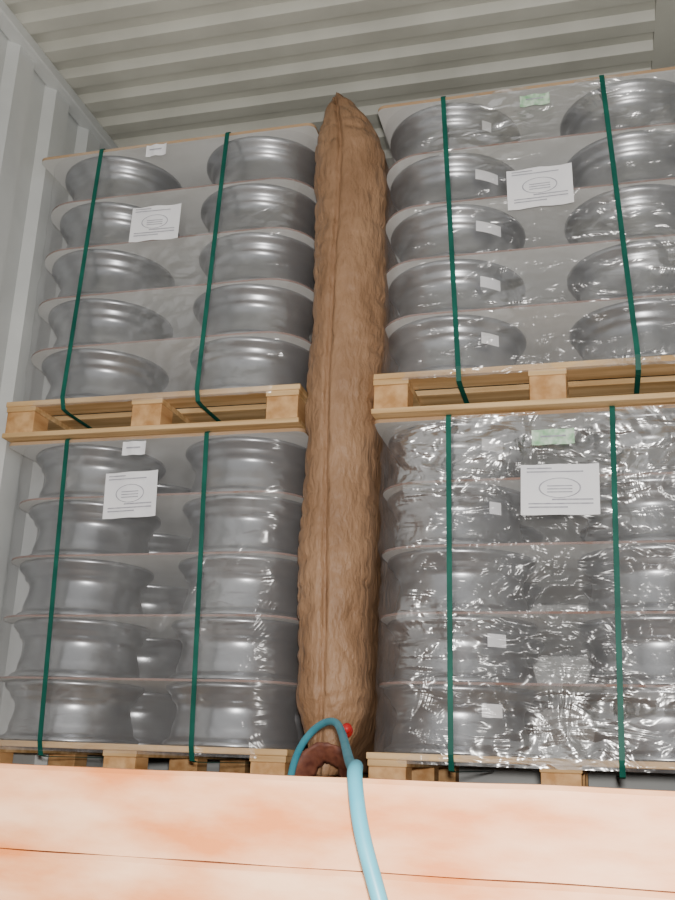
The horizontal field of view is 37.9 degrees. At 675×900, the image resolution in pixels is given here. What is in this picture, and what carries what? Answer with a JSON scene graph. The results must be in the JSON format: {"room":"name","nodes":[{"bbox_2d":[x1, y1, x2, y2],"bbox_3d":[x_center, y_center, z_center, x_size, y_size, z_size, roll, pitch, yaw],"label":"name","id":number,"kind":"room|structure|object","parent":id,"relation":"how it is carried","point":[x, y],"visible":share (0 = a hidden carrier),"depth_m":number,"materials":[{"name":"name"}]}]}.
{"room":"shipping container interior","nodes":[
{"label":"shipping container interior","id":0,"kind":"room"},
{"bbox_2d":[0,29,103,766],"bbox_3d":[-1.286,-0.277,3.643,0.036,2.860,3.100,-3,-18,14],"label":"wall","id":1,"kind":"structure","parent":0,"point":[36,122],"depth_m":3.86,"materials":[{"name":"metal"}]},
{"bbox_2d":[0,0,118,149],"bbox_3d":[-1.219,-1.589,4.051,0.065,0.050,3.100,-3,-18,14],"label":"trim","id":2,"kind":"structure","parent":1,"relation":"attached to","point":[10,25],"depth_m":4.09,"materials":[{"name":"paint"}]},
{"bbox_2d":[3,0,674,168],"bbox_3d":[0.067,-1.698,3.735,2.760,0.064,3.100,-3,-18,14],"label":"ceiling","id":3,"kind":"structure","parent":0,"point":[148,71],"depth_m":3.96,"materials":[{"name":"paint"}]},
{"bbox_2d":[147,603,674,790],"bbox_3d":[0.411,0.132,4.746,2.740,2.860,0.030,-3,-18,14],"label":"wall","id":4,"kind":"structure","parent":0,"point":[564,733],"depth_m":4.23,"materials":[{"name":"metal"}]},
{"bbox_3d":[-0.032,1.041,2.872,2.740,0.030,3.100,-3,-18,14],"label":"floor","id":5,"kind":"structure","parent":0,"visible":0},
{"bbox_2d":[0,740,366,777],"bbox_3d":[-0.564,1.195,3.705,1.140,0.140,1.160,-3,-18,14],"label":"wooden pallet","id":6,"kind":"object","parent":5,"relation":"on","point":[129,756],"visible":0.42,"depth_m":3.24,"materials":[{"name":"brown wood"}]},
{"bbox_2d":[0,428,308,749],"bbox_3d":[-0.545,0.639,3.877,1.153,1.084,1.176,-3,-18,14],"label":"wheels","id":7,"kind":"object","parent":6,"relation":"on","point":[121,660],"visible":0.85,"depth_m":3.42,"materials":[{"name":"silver metal"}]},
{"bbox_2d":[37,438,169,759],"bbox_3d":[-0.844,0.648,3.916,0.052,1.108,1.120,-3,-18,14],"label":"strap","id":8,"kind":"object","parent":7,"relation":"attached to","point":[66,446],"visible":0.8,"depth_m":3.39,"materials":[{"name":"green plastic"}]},
{"bbox_2d":[102,470,157,518],"bbox_3d":[-0.721,0.155,3.417,0.205,0.171,0.010,-3,-18,14],"label":"label","id":9,"kind":"object","parent":7,"relation":"attached to","point":[127,494],"visible":1,"depth_m":3.42,"materials":[{"name":"paper"}]},
{"bbox_2d":[109,475,146,480],"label":"print","id":10,"kind":"object","parent":9,"relation":"attached to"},
{"bbox_2d":[107,490,150,511],"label":"print","id":11,"kind":"object","parent":9,"relation":"attached to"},
{"bbox_2d":[122,441,145,454],"bbox_3d":[-0.719,-0.007,3.470,0.090,0.050,0.010,-3,-18,14],"label":"label","id":12,"kind":"object","parent":7,"relation":"attached to","point":[132,447],"visible":1,"depth_m":3.47,"materials":[{"name":"paper"}]},
{"bbox_2d":[2,384,307,442],"bbox_3d":[-0.535,0.036,4.020,1.140,0.140,1.160,-3,-18,14],"label":"wooden pallet","id":13,"kind":"object","parent":7,"relation":"on","point":[152,413],"visible":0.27,"depth_m":3.53,"materials":[{"name":"brown wood"}]},
{"bbox_2d":[31,123,318,415],"bbox_3d":[-0.517,-0.515,4.190,1.153,1.074,1.176,-3,-18,14],"label":"wheels","id":14,"kind":"object","parent":13,"relation":"on","point":[138,329],"visible":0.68,"depth_m":3.73,"materials":[{"name":"silver metal"}]},
{"bbox_2d":[60,148,105,428],"bbox_3d":[-0.825,-0.505,4.232,0.052,1.098,1.120,-3,-18,14],"label":"strap","id":15,"kind":"object","parent":14,"relation":"attached to","point":[65,377],"visible":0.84,"depth_m":3.70,"materials":[{"name":"green plastic"}]},
{"bbox_2d":[129,203,181,241],"bbox_3d":[-0.683,-0.851,3.680,0.203,0.149,0.010,-3,-18,14],"label":"label","id":16,"kind":"object","parent":14,"relation":"attached to","point":[158,222],"visible":1,"depth_m":3.68,"materials":[{"name":"paper"}]},
{"bbox_2d":[136,208,169,212],"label":"print","id":17,"kind":"object","parent":16,"relation":"attached to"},
{"bbox_2d":[133,219,173,236],"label":"print","id":18,"kind":"object","parent":16,"relation":"attached to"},
{"bbox_2d":[146,143,166,156],"bbox_3d":[-0.699,-1.156,3.783,0.085,0.050,0.010,-3,-18,14],"label":"label","id":19,"kind":"object","parent":14,"relation":"attached to","point":[156,149],"visible":1,"depth_m":3.78,"materials":[{"name":"paper"}]},
{"bbox_2d":[195,132,230,421],"bbox_3d":[-0.316,-0.528,4.100,0.054,1.098,1.120,-3,-18,14],"label":"strap","id":20,"kind":"object","parent":14,"relation":"attached to","point":[225,148],"visible":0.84,"depth_m":3.57,"materials":[{"name":"green plastic"}]},
{"bbox_2d":[189,431,240,762],"bbox_3d":[-0.321,0.625,3.781,0.048,1.108,1.120,-3,-18,14],"label":"strap","id":21,"kind":"object","parent":7,"relation":"attached to","point":[206,434],"visible":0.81,"depth_m":3.25,"materials":[{"name":"green plastic"}]},
{"bbox_2d":[288,718,387,899],"bbox_3d":[-0.005,0.745,1.927,0.120,0.472,1.698,4,-18,-5],"label":"hose","id":22,"kind":"object","parent":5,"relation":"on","point":[365,848],"visible":0.92,"depth_m":1.20,"materials":[{"name":"blue plastic"}]},
{"bbox_2d":[295,92,400,776],"bbox_3d":[0.129,-0.017,3.730,0.290,2.491,1.276,-3,-18,14],"label":"bag","id":23,"kind":"object","parent":5,"relation":"on","point":[345,585],"visible":0.79,"depth_m":3.22,"materials":[{"name":"paper"}]},
{"bbox_2d":[366,752,674,786],"bbox_3d":[0.780,1.121,3.319,1.140,0.140,1.160,-3,-18,14],"label":"wooden pallet","id":24,"kind":"object","parent":5,"relation":"on","point":[402,766],"visible":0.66,"depth_m":2.89,"materials":[{"name":"brown wood"}]},
{"bbox_2d":[374,404,674,761],"bbox_3d":[0.799,0.565,3.490,1.158,1.084,1.176,-3,-18,14],"label":"wheels","id":25,"kind":"object","parent":24,"relation":"on","point":[505,561],"visible":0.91,"depth_m":3.06,"materials":[{"name":"silver metal"}]},
{"bbox_2d":[446,414,493,771],"bbox_3d":[0.485,0.575,3.534,0.024,1.108,1.120,-3,-18,14],"label":"strap","id":26,"kind":"object","parent":25,"relation":"attached to","point":[448,417],"visible":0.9,"depth_m":3.00,"materials":[{"name":"green plastic"}]},
{"bbox_2d":[371,355,674,419],"bbox_3d":[0.809,-0.037,3.633,1.140,0.140,1.160,-3,-18,14],"label":"wooden pallet","id":27,"kind":"object","parent":25,"relation":"on","point":[548,388],"visible":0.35,"depth_m":3.19,"materials":[{"name":"brown wood"}]},
{"bbox_2d":[378,66,674,390],"bbox_3d":[0.827,-0.589,3.803,1.155,1.074,1.176,-3,-18,14],"label":"wheels","id":28,"kind":"object","parent":27,"relation":"on","point":[539,284],"visible":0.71,"depth_m":3.37,"materials":[{"name":"silver metal"}]},
{"bbox_2d":[441,96,468,403],"bbox_3d":[0.523,-0.579,3.844,0.068,1.098,1.120,-3,-18,14],"label":"strap","id":29,"kind":"object","parent":28,"relation":"attached to","point":[443,100],"visible":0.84,"depth_m":3.31,"materials":[{"name":"green plastic"}]},
{"bbox_2d":[520,92,549,106],"bbox_3d":[0.677,-1.204,3.374,0.100,0.045,0.010,-3,-18,14],"label":"label","id":30,"kind":"object","parent":28,"relation":"attached to","point":[532,99],"visible":1,"depth_m":3.37,"materials":[{"name":"green paper"}]},
{"bbox_2d":[506,162,573,209],"bbox_3d":[0.673,-0.877,3.269,0.218,0.154,0.010,-3,-18,14],"label":"label","id":31,"kind":"object","parent":28,"relation":"attached to","point":[544,185],"visible":1,"depth_m":3.27,"materials":[{"name":"paper"}]},
{"bbox_2d":[511,169,558,175],"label":"print","id":32,"kind":"object","parent":31,"relation":"attached to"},
{"bbox_2d":[514,182,567,203],"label":"print","id":33,"kind":"object","parent":31,"relation":"attached to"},
{"bbox_2d":[599,75,640,393],"bbox_3d":[1.056,-0.603,3.706,0.078,1.098,1.120,-3,-18,14],"label":"strap","id":34,"kind":"object","parent":28,"relation":"attached to","point":[601,77],"visible":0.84,"depth_m":3.17,"materials":[{"name":"green plastic"}]},
{"bbox_2d":[532,428,574,444],"bbox_3d":[0.670,-0.042,3.052,0.130,0.050,0.010,-3,-18,14],"label":"label","id":35,"kind":"object","parent":25,"relation":"attached to","point":[546,436],"visible":1,"depth_m":3.05,"materials":[{"name":"green paper"}]},
{"bbox_2d":[521,463,599,514],"bbox_3d":[0.678,0.120,2.998,0.238,0.165,0.010,-3,-18,14],"label":"label","id":36,"kind":"object","parent":25,"relation":"attached to","point":[546,489],"visible":1,"depth_m":3.00,"materials":[{"name":"paper"}]},
{"bbox_2d":[527,468,582,472],"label":"print","id":37,"kind":"object","parent":36,"relation":"attached to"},
{"bbox_2d":[528,485,593,507],"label":"print","id":38,"kind":"object","parent":36,"relation":"attached to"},
{"bbox_2d":[609,406,625,778],"bbox_3d":[0.965,0.553,3.409,0.040,1.108,1.120,-3,-18,14],"label":"strap","id":39,"kind":"object","parent":25,"relation":"attached to","point":[621,742],"visible":0.96,"depth_m":2.88,"materials":[{"name":"green plastic"}]},
{"bbox_3d":[-0.430,0.641,1.399,2.780,0.180,0.050,-3,-18,14],"label":"trim","id":40,"kind":"structure","parent":5,"relation":"attached to","visible":0},
{"bbox_2d":[0,763,674,899],"bbox_3d":[-0.444,0.569,1.360,2.740,0.255,0.069,-3,-18,14],"label":"board","id":41,"kind":"object","parent":40,"relation":"attached to","point":[67,832],"visible":0.98,"depth_m":1.24,"materials":[{"name":"beige wood"}]}
]}

